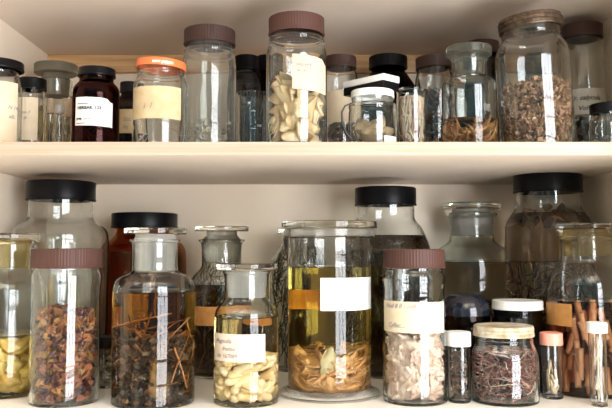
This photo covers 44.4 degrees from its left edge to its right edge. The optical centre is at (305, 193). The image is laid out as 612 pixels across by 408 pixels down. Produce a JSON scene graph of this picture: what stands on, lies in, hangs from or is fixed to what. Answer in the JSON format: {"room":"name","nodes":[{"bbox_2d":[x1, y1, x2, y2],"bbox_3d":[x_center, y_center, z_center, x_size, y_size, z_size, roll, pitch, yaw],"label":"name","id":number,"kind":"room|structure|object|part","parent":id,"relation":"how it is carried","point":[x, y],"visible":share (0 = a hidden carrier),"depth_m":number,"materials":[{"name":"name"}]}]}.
{"room":"specimen storage room","nodes":[
{"label":"specimen storage room","id":0,"kind":"room"},
{"bbox_2d":[0,19,47,232],"bbox_3d":[-0.513,0.003,1.168,0.020,0.630,0.610,0,-4,0],"label":"wall","id":1,"kind":"structure","parent":0,"point":[13,204],"depth_m":1.29,"materials":[{"name":"beige paint"}]},
{"bbox_2d":[70,74,514,297],"bbox_3d":[-0.003,0.025,1.462,1.100,0.630,0.020,0,-4,0],"label":"wall","id":2,"kind":"structure","parent":0,"point":[262,208],"depth_m":1.45,"materials":[{"name":"beige paint"}]},
{"bbox_2d":[48,55,421,73],"bbox_3d":[-0.003,-0.253,1.466,1.000,0.035,0.014,0,-4,0],"label":"trim","id":3,"kind":"structure","parent":2,"relation":"attached to","point":[122,64],"depth_m":1.46,"materials":[{"name":"brown wood"}]},
{"bbox_2d":[0,155,611,183],"bbox_3d":[-0.003,-0.044,1.232,1.000,0.018,0.450,0,-4,0],"label":"shelf board","id":4,"kind":"object","parent":2,"relation":"attached to","point":[99,169],"visible":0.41,"depth_m":1.16,"materials":[{"name":"paint"}]},
{"bbox_2d":[0,57,24,141],"bbox_3d":[-0.450,-0.128,1.093,0.072,0.129,0.072,3,-5,-34],"label":"jar","id":5,"kind":"object","parent":4,"relation":"on","point":[11,90],"visible":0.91,"depth_m":1.07,"materials":[{"name":"clear glass"}]},
{"bbox_3d":[-0.450,-0.186,1.097,0.072,0.013,0.072,0,-4,0],"label":"lid","id":6,"kind":"part","parent":5,"relation":"part of","materials":[{"name":"black plastic"}]},
{"bbox_2d":[19,76,46,141],"bbox_3d":[-0.429,-0.118,1.172,0.044,0.122,0.044,-2,-5,25],"label":"jar","id":7,"kind":"object","parent":4,"relation":"on","point":[34,88],"visible":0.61,"depth_m":1.16,"materials":[{"name":"clear glass"}]},
{"bbox_3d":[-0.429,-0.171,1.176,0.044,0.018,0.044,0,-4,0],"label":"lid","id":8,"kind":"part","parent":7,"relation":"part of","materials":[{"name":"black plastic"}]},
{"bbox_2d":[46,98,54,141],"bbox_3d":[-0.413,-0.104,1.211,0.012,0.099,0.012,-1,-4,7],"label":"vial","id":9,"kind":"object","parent":4,"relation":"on","point":[50,101],"visible":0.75,"depth_m":1.21,"materials":[{"name":"clear glass"}]},
{"bbox_3d":[-0.413,-0.094,1.210,0.012,0.078,0.012,0,-4,0],"label":"glass","id":10,"kind":"part","parent":9,"relation":"part of","materials":[{"name":"clear glass"}]},
{"bbox_2d":[34,60,77,141],"bbox_3d":[-0.440,-0.137,1.314,0.091,0.181,0.091,1,-4,-11],"label":"jar","id":11,"kind":"object","parent":4,"relation":"on","point":[58,74],"visible":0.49,"depth_m":1.29,"materials":[{"name":"clear glass"}]},
{"bbox_3d":[-0.440,-0.123,1.313,0.091,0.152,0.091,0,-4,0],"label":"glass","id":12,"kind":"part","parent":11,"relation":"part of","materials":[{"name":"clear glass"}]},
{"bbox_2d":[54,105,64,141],"bbox_3d":[-0.372,-0.097,1.130,0.015,0.072,0.015,0,-4,0],"label":"vial","id":13,"kind":"object","parent":4,"relation":"on","point":[59,110],"visible":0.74,"depth_m":1.12,"materials":[{"name":"clear glass"}]},
{"bbox_2d":[63,98,71,141],"bbox_3d":[-0.373,-0.103,1.171,0.016,0.091,0.016,1,-4,-7],"label":"vial","id":14,"kind":"object","parent":4,"relation":"on","point":[67,102],"visible":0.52,"depth_m":1.17,"materials":[{"name":"clear glass"}]},
{"bbox_3d":[-0.373,-0.090,1.170,0.015,0.064,0.015,0,-4,0],"label":"glass","id":15,"kind":"part","parent":14,"relation":"part of","materials":[{"name":"clear glass"}]},
{"bbox_2d":[71,65,119,141],"bbox_3d":[-0.303,-0.122,1.082,0.066,0.116,0.067,3,-5,-38],"label":"bottle","id":16,"kind":"object","parent":4,"relation":"on","point":[96,97],"visible":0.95,"depth_m":1.05,"materials":[{"name":"brown glass"}]},
{"bbox_3d":[-0.303,-0.174,1.086,0.054,0.012,0.054,0,-4,0],"label":"lid","id":17,"kind":"part","parent":16,"relation":"part of","materials":[{"name":"black plastic"}]},
{"bbox_2d":[119,81,133,141],"bbox_3d":[-0.295,-0.119,1.252,0.047,0.134,0.048,0,-4,0],"label":"bottle","id":18,"kind":"object","parent":4,"relation":"on","point":[126,87],"visible":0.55,"depth_m":1.23,"materials":[{"name":"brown glass"}]},
{"bbox_3d":[-0.295,-0.177,1.257,0.033,0.017,0.033,0,-4,0],"label":"lid","id":19,"kind":"part","parent":18,"relation":"part of","materials":[{"name":"black plastic"}]},
{"bbox_2d":[132,56,187,141],"bbox_3d":[-0.210,-0.128,1.082,0.078,0.128,0.078,1,-4,-16],"label":"jar","id":20,"kind":"object","parent":4,"relation":"on","point":[160,88],"visible":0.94,"depth_m":1.05,"materials":[{"name":"clear glass"}]},
{"bbox_3d":[-0.210,-0.185,1.087,0.073,0.011,0.073,3,-4,0],"label":"lid","id":21,"kind":"part","parent":20,"relation":"part of","materials":[{"name":"orange plastic"}]},
{"bbox_2d":[183,24,235,141],"bbox_3d":[-0.146,-0.154,1.135,0.081,0.188,0.081,-1,-4,11],"label":"jar","id":22,"kind":"object","parent":4,"relation":"on","point":[209,59],"visible":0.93,"depth_m":1.10,"materials":[{"name":"clear glass"}]},
{"bbox_3d":[-0.146,-0.236,1.141,0.079,0.023,0.079,0,-4,0],"label":"lid","id":23,"kind":"part","parent":22,"relation":"part of","materials":[{"name":"brown plastic"}]},
{"bbox_2d":[235,54,260,113],"bbox_3d":[-0.104,-0.144,1.315,0.051,0.194,0.051,-2,-5,29],"label":"jar","id":24,"kind":"object","parent":4,"relation":"on","point":[247,65],"visible":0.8,"depth_m":1.30,"materials":[{"name":"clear glass"}]},
{"bbox_3d":[-0.104,-0.229,1.321,0.044,0.025,0.044,0,-4,0],"label":"lid","id":25,"kind":"part","parent":24,"relation":"part of","materials":[{"name":"black plastic"}]},
{"bbox_2d":[236,90,265,141],"bbox_3d":[-0.082,-0.107,1.151,0.052,0.095,0.052,-1,-4,7],"label":"beaker","id":26,"kind":"object","parent":4,"relation":"on","point":[251,104],"visible":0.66,"depth_m":1.13,"materials":[{"name":"clear glass"}]},
{"bbox_2d":[258,54,265,91],"bbox_3d":[-0.069,-0.146,1.355,0.049,0.205,0.049,0,-4,0],"label":"jar","id":27,"kind":"object","parent":4,"relation":"on","point":[262,58],"visible":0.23,"depth_m":1.34,"materials":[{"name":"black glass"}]},
{"bbox_3d":[-0.069,-0.235,1.361,0.044,0.028,0.044,0,-4,0],"label":"lid","id":28,"kind":"part","parent":27,"relation":"part of","materials":[{"name":"black plastic"}]},
{"bbox_3d":[-0.069,-0.133,1.354,0.049,0.178,0.049,0,-4,0],"label":"glass","id":29,"kind":"part","parent":27,"relation":"part of","materials":[{"name":"black glass"}]},
{"bbox_2d":[266,11,326,141],"bbox_3d":[-0.014,-0.159,1.075,0.087,0.188,0.088,-1,-4,11],"label":"jar","id":30,"kind":"object","parent":4,"relation":"on","point":[296,56],"visible":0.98,"depth_m":1.04,"materials":[{"name":"clear glass"}]},
{"bbox_3d":[-0.014,-0.240,1.081,0.082,0.025,0.082,0,-4,0],"label":"lid","id":31,"kind":"part","parent":30,"relation":"part of","materials":[{"name":"brown plastic"}]},
{"bbox_2d":[0,142,611,154],"bbox_3d":[-0.003,-0.061,1.007,1.000,0.018,0.002,0,-4,0],"label":"shelf","id":32,"kind":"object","parent":4,"relation":"attached to","point":[6,148],"depth_m":1.01,"materials":[{"name":"beige wood"}]},
{"bbox_2d":[327,54,357,141],"bbox_3d":[0.058,-0.140,1.254,0.058,0.178,0.059,1,-4,-7],"label":"jar","id":33,"kind":"object","parent":4,"relation":"on","point":[341,68],"visible":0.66,"depth_m":1.23,"materials":[{"name":"clear glass"}]},
{"bbox_3d":[0.058,-0.219,1.260,0.054,0.020,0.054,0,-4,0],"label":"lid","id":34,"kind":"part","parent":33,"relation":"part of","materials":[{"name":"brown plastic"}]},
{"bbox_2d":[341,87,396,141],"bbox_3d":[0.095,-0.104,1.071,0.070,0.085,0.069,-2,-5,26],"label":"jar","id":35,"kind":"object","parent":4,"relation":"on","point":[372,115],"visible":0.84,"depth_m":1.04,"materials":[{"name":"clear glass"}]},
{"bbox_2d":[343,73,398,96],"bbox_3d":[0.094,-0.157,1.092,0.035,0.024,0.079,4,-6,-43],"label":"box","id":36,"kind":"object","parent":35,"relation":"on","point":[383,80],"visible":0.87,"depth_m":1.07,"materials":[{"name":"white plastic"}]},
{"bbox_3d":[0.094,-0.162,1.092,0.035,0.009,0.079,4,-6,-43],"label":"box lid","id":37,"kind":"part","parent":36,"relation":"part of","materials":[{"name":"white plastic"}]},
{"bbox_3d":[0.095,-0.141,1.074,0.062,0.010,0.062,0,-4,0],"label":"lid","id":38,"kind":"part","parent":35,"relation":"part of","materials":[{"name":"white plastic"}]},
{"bbox_2d":[369,53,414,110],"bbox_3d":[0.151,-0.147,1.370,0.110,0.208,0.110,0,-4,0],"label":"bottle","id":39,"kind":"object","parent":4,"relation":"on","point":[395,64],"visible":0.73,"depth_m":1.34,"materials":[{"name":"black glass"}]},
{"bbox_3d":[0.151,-0.240,1.377,0.071,0.022,0.071,0,-4,0],"label":"lid","id":40,"kind":"part","parent":39,"relation":"part of","materials":[{"name":"black plastic"}]},
{"bbox_2d":[396,86,426,141],"bbox_3d":[0.157,-0.108,1.111,0.045,0.093,0.045,-4,-6,42],"label":"jar","id":41,"kind":"object","parent":4,"relation":"on","point":[411,103],"visible":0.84,"depth_m":1.09,"materials":[{"name":"clear glass"}]},
{"bbox_3d":[0.157,-0.153,1.115,0.045,0.003,0.045,-4,-6,42],"label":"lid","id":42,"kind":"part","parent":41,"relation":"part of","materials":[{"name":"clear glass"}]},
{"bbox_2d":[415,53,450,141],"bbox_3d":[0.211,-0.139,1.234,0.065,0.173,0.065,0,-4,0],"label":"jar","id":43,"kind":"object","parent":4,"relation":"on","point":[432,70],"visible":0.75,"depth_m":1.21,"materials":[{"name":"clear glass"}]},
{"bbox_3d":[0.211,-0.215,1.240,0.061,0.019,0.061,-2,-4,0],"label":"lid","id":44,"kind":"part","parent":43,"relation":"part of","materials":[{"name":"brown plastic"}]},
{"bbox_2d":[442,42,497,141],"bbox_3d":[0.237,-0.139,1.088,0.079,0.150,0.079,-2,-5,29],"label":"jar","id":45,"kind":"object","parent":4,"relation":"on","point":[469,97],"visible":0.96,"depth_m":1.06,"materials":[{"name":"clear glass"}]},
{"bbox_2d":[468,38,499,141],"bbox_3d":[0.310,-0.157,1.315,0.061,0.220,0.061,-1,-4,16],"label":"jar","id":46,"kind":"object","parent":4,"relation":"on","point":[490,66],"visible":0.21,"depth_m":1.29,"materials":[{"name":"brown glass"}]},
{"bbox_3d":[0.310,-0.255,1.323,0.060,0.022,0.060,0,-4,0],"label":"lid","id":47,"kind":"part","parent":46,"relation":"part of","materials":[{"name":"clear glass"}]},
{"bbox_3d":[0.310,-0.145,1.315,0.061,0.197,0.061,0,-4,0],"label":"glass","id":48,"kind":"part","parent":46,"relation":"part of","materials":[{"name":"clear glass"}]},
{"bbox_2d":[495,9,575,141],"bbox_3d":[0.332,-0.161,1.090,0.110,0.199,0.106,0,-4,0],"label":"jar","id":49,"kind":"object","parent":4,"relation":"on","point":[533,68],"visible":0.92,"depth_m":1.05,"materials":[{"name":"clear glass"},{"name":"wood"}]},
{"bbox_3d":[0.328,-0.247,1.097,0.091,0.019,0.091,-5,-4,0],"label":"lid","id":50,"kind":"part","parent":49,"relation":"part of","materials":[{"name":"brown wood"}]},
{"bbox_2d":[561,20,605,141],"bbox_3d":[0.450,-0.164,1.215,0.066,0.220,0.067,-2,-5,24],"label":"jar","id":51,"kind":"object","parent":4,"relation":"on","point":[583,38],"visible":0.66,"depth_m":1.19,"materials":[{"name":"clear glass"}]},
{"bbox_3d":[0.450,-0.263,1.223,0.066,0.022,0.066,0,-4,0],"label":"lid","id":52,"kind":"part","parent":51,"relation":"part of","materials":[{"name":"brown plastic"}]},
{"bbox_2d":[589,101,611,141],"bbox_3d":[0.429,-0.097,1.070,0.049,0.065,0.049,0,-4,0],"label":"jar","id":53,"kind":"object","parent":4,"relation":"on","point":[600,123],"visible":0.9,"depth_m":1.05,"materials":[{"name":"clear glass"}]},
{"bbox_3d":[0.429,-0.121,1.072,0.046,0.014,0.046,-3,-4,0],"label":"lid","id":54,"kind":"part","parent":53,"relation":"part of","materials":[{"name":"black plastic"}]},
{"bbox_2d":[0,371,611,407],"bbox_3d":[-0.003,0.312,1.215,1.100,0.020,0.470,0,-4,0],"label":"floor","id":55,"kind":"structure","parent":0,"point":[203,387],"depth_m":1.03,"materials":[{"name":"white paint"}]},
{"bbox_2d":[0,233,39,399],"bbox_3d":[-0.442,0.176,1.114,0.106,0.236,0.106,0,-4,0],"label":"jar","id":56,"kind":"object","parent":55,"relation":"on","point":[15,248],"visible":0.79,"depth_m":1.07,"materials":[{"name":"clear glass"}]},
{"bbox_2d":[11,179,108,334],"bbox_3d":[-0.415,0.142,1.261,0.160,0.326,0.160,-2,-5,29],"label":"jar","id":57,"kind":"object","parent":55,"relation":"on","point":[60,211],"visible":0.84,"depth_m":1.22,"materials":[{"name":"clear glass"}]},
{"bbox_3d":[-0.415,-0.004,1.272,0.115,0.032,0.115,0,-4,0],"label":"lid","id":58,"kind":"part","parent":57,"relation":"part of","materials":[{"name":"black plastic"}]},
{"bbox_2d":[27,248,102,407],"bbox_3d":[-0.338,0.184,1.054,0.099,0.213,0.099,0,-4,-4],"label":"jar","id":59,"kind":"object","parent":55,"relation":"on","point":[64,341],"visible":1,"depth_m":1.01,"materials":[{"name":"clear glass"}]},
{"bbox_3d":[-0.338,0.091,1.061,0.099,0.028,0.099,0,-4,0],"label":"lid","id":60,"kind":"part","parent":59,"relation":"part of","materials":[{"name":"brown plastic"}]},
{"bbox_2d":[100,335,111,388],"bbox_3d":[-0.313,0.260,1.164,0.044,0.077,0.044,1,-4,-7],"label":"jar","id":61,"kind":"object","parent":55,"relation":"on","point":[105,340],"visible":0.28,"depth_m":1.14,"materials":[{"name":"clear glass"}]},
{"bbox_3d":[-0.313,0.267,1.163,0.044,0.063,0.044,0,-4,0],"label":"glass","id":62,"kind":"part","parent":61,"relation":"part of","materials":[{"name":"clear glass"}]},
{"bbox_3d":[-0.313,0.230,1.166,0.043,0.017,0.043,0,-4,0],"label":"lid","id":63,"kind":"part","parent":61,"relation":"part of","materials":[{"name":"black plastic"}]},
{"bbox_2d":[108,212,185,334],"bbox_3d":[-0.294,0.174,1.359,0.152,0.277,0.152,0,-4,0],"label":"jar","id":64,"kind":"object","parent":55,"relation":"on","point":[120,247],"visible":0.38,"depth_m":1.31,"materials":[{"name":"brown glass"}]},
{"bbox_3d":[-0.294,0.049,1.368,0.120,0.026,0.120,0,-4,0],"label":"lid","id":65,"kind":"part","parent":64,"relation":"part of","materials":[{"name":"black plastic"}]},
{"bbox_2d":[110,227,195,407],"bbox_3d":[-0.213,0.169,1.051,0.115,0.242,0.115,3,-5,-38],"label":"bottle","id":66,"kind":"object","parent":55,"relation":"on","point":[154,304],"visible":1,"depth_m":1.00,"materials":[{"name":"clear glass"}]},
{"bbox_2d":[192,226,248,379],"bbox_3d":[-0.145,0.181,1.280,0.105,0.252,0.106,1,-4,-7],"label":"bottle","id":67,"kind":"object","parent":55,"relation":"on","point":[221,244],"visible":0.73,"depth_m":1.24,"materials":[{"name":"clear glass"}]},
{"bbox_2d":[213,263,278,407],"bbox_3d":[-0.083,0.193,1.049,0.094,0.193,0.094,0,-4,0],"label":"bottle","id":68,"kind":"object","parent":55,"relation":"on","point":[246,321],"visible":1,"depth_m":1.01,"materials":[{"name":"clear glass"}]},
{"bbox_2d":[270,229,288,371],"bbox_3d":[-0.014,0.188,1.350,0.102,0.249,0.102,4,-6,-43],"label":"jar","id":69,"kind":"object","parent":55,"relation":"on","point":[278,278],"visible":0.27,"depth_m":1.31,"materials":[{"name":"clear glass"}]},
{"bbox_2d":[279,220,379,403],"bbox_3d":[0.035,0.168,1.111,0.148,0.252,0.148,0,-4,0],"label":"jar","id":70,"kind":"object","parent":55,"relation":"on","point":[329,261],"visible":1,"depth_m":1.06,"materials":[{"name":"clear glass"}]},
{"bbox_3d":[0.035,0.047,1.120,0.143,0.010,0.143,0,-4,0],"label":"glass lid","id":71,"kind":"part","parent":70,"relation":"part of","materials":[{"name":"clear glass"}]},
{"bbox_2d":[354,185,430,378],"bbox_3d":[0.140,0.149,1.312,0.160,0.320,0.160,-3,-5,34],"label":"jar","id":72,"kind":"object","parent":55,"relation":"on","point":[391,207],"visible":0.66,"depth_m":1.26,"materials":[{"name":"clear glass"}]},
{"bbox_3d":[0.140,0.006,1.323,0.109,0.032,0.109,0,-4,0],"label":"lid","id":73,"kind":"part","parent":72,"relation":"part of","materials":[{"name":"black plastic"}]},
{"bbox_2d":[382,249,447,406],"bbox_3d":[0.153,0.184,1.060,0.090,0.212,0.090,-3,-5,38],"label":"jar","id":74,"kind":"object","parent":55,"relation":"on","point":[414,345],"visible":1,"depth_m":1.02,"materials":[{"name":"clear glass"}]},
{"bbox_3d":[0.153,0.092,1.067,0.089,0.027,0.089,0,-4,0],"label":"lid","id":75,"kind":"part","parent":74,"relation":"part of","materials":[{"name":"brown plastic"}]},
{"bbox_2d":[447,330,470,403],"bbox_3d":[0.214,0.241,1.049,0.034,0.097,0.034,0,-4,0],"label":"vial","id":76,"kind":"object","parent":55,"relation":"on","point":[458,341],"visible":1,"depth_m":1.04,"materials":[{"name":"clear glass"}]},
{"bbox_2d":[445,293,490,351],"bbox_3d":[0.248,0.226,1.161,0.075,0.144,0.075,1,-4,-17],"label":"jar","id":77,"kind":"object","parent":55,"relation":"on","point":[463,310],"visible":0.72,"depth_m":1.13,"materials":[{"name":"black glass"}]},
{"bbox_3d":[0.248,0.171,1.165,0.075,0.033,0.075,0,-4,0],"label":"lid","id":78,"kind":"part","parent":77,"relation":"part of","materials":[{"name":"black"}]},
{"bbox_3d":[0.248,0.236,1.161,0.074,0.125,0.074,0,-4,0],"label":"glass","id":79,"kind":"part","parent":77,"relation":"part of","materials":[{"name":"glass"}]},
{"bbox_2d":[439,202,504,321],"bbox_3d":[0.302,0.165,1.363,0.146,0.296,0.146,-4,-6,43],"label":"jar","id":80,"kind":"object","parent":55,"relation":"on","point":[474,261],"visible":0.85,"depth_m":1.31,"materials":[{"name":"clear glass"}]},
{"bbox_2d":[470,322,539,406],"bbox_3d":[0.279,0.238,1.055,0.094,0.105,0.094,2,-5,-29],"label":"jar","id":81,"kind":"object","parent":55,"relation":"on","point":[504,356],"visible":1,"depth_m":1.02,"materials":[{"name":"clear glass"},{"name":"wood"}]},
{"bbox_3d":[0.279,0.193,1.058,0.084,0.015,0.084,0,-4,0],"label":"lid","id":82,"kind":"part","parent":81,"relation":"part of","materials":[{"name":"beige wood"}]},
{"bbox_2d":[492,298,545,392],"bbox_3d":[0.323,0.229,1.141,0.082,0.134,0.082,0,-4,0],"label":"jar","id":83,"kind":"object","parent":55,"relation":"on","point":[509,310],"visible":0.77,"depth_m":1.11,"materials":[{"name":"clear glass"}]},
{"bbox_3d":[0.323,0.169,1.146,0.077,0.014,0.077,0,-4,0],"label":"lid","id":84,"kind":"part","parent":83,"relation":"part of","materials":[{"name":"white plastic"}]},
{"bbox_2d":[505,172,591,330],"bbox_3d":[0.412,0.136,1.268,0.146,0.340,0.146,-2,-5,29],"label":"jar","id":85,"kind":"object","parent":55,"relation":"on","point":[544,200],"visible":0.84,"depth_m":1.23,"materials":[{"name":"clear glass"}]},
{"bbox_3d":[0.412,-0.018,1.280,0.115,0.032,0.115,0,-4,0],"label":"lid","id":86,"kind":"part","parent":85,"relation":"part of","materials":[{"name":"black plastic"}]},
{"bbox_2d":[539,331,563,399],"bbox_3d":[0.353,0.246,1.076,0.032,0.092,0.032,0,-4,0],"label":"vial","id":87,"kind":"object","parent":55,"relation":"on","point":[551,348],"visible":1,"depth_m":1.06,"materials":[{"name":"clear glass"}]},
{"bbox_2d":[546,222,611,398],"bbox_3d":[0.424,0.170,1.125,0.121,0.251,0.121,-2,-5,29],"label":"jar","id":88,"kind":"object","parent":55,"relation":"on","point":[579,287],"visible":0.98,"depth_m":1.08,"materials":[{"name":"clear glass"}]},
{"bbox_2d":[586,321,607,406],"bbox_3d":[0.398,0.232,1.022,0.028,0.112,0.028,0,-4,0],"label":"test tube","id":89,"kind":"object","parent":55,"relation":"on","point":[596,330],"visible":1,"depth_m":1.01,"materials":[{"name":"clear glass"}]},
{"bbox_2d":[0,0,611,54],"bbox_3d":[-0.003,-0.306,1.121,1.100,0.020,0.750,0,-4,0],"label":"ceiling","id":90,"kind":"structure","parent":0,"point":[56,27],"depth_m":1.25,"materials":[{"name":"paint"}]},
{"bbox_2d":[581,16,611,234],"bbox_3d":[0.507,0.003,1.168,0.020,0.630,0.610,0,-4,0],"label":"wall","id":91,"kind":"structure","parent":0,"point":[596,198],"depth_m":1.25,"materials":[{"name":"beige paint"}]}
]}

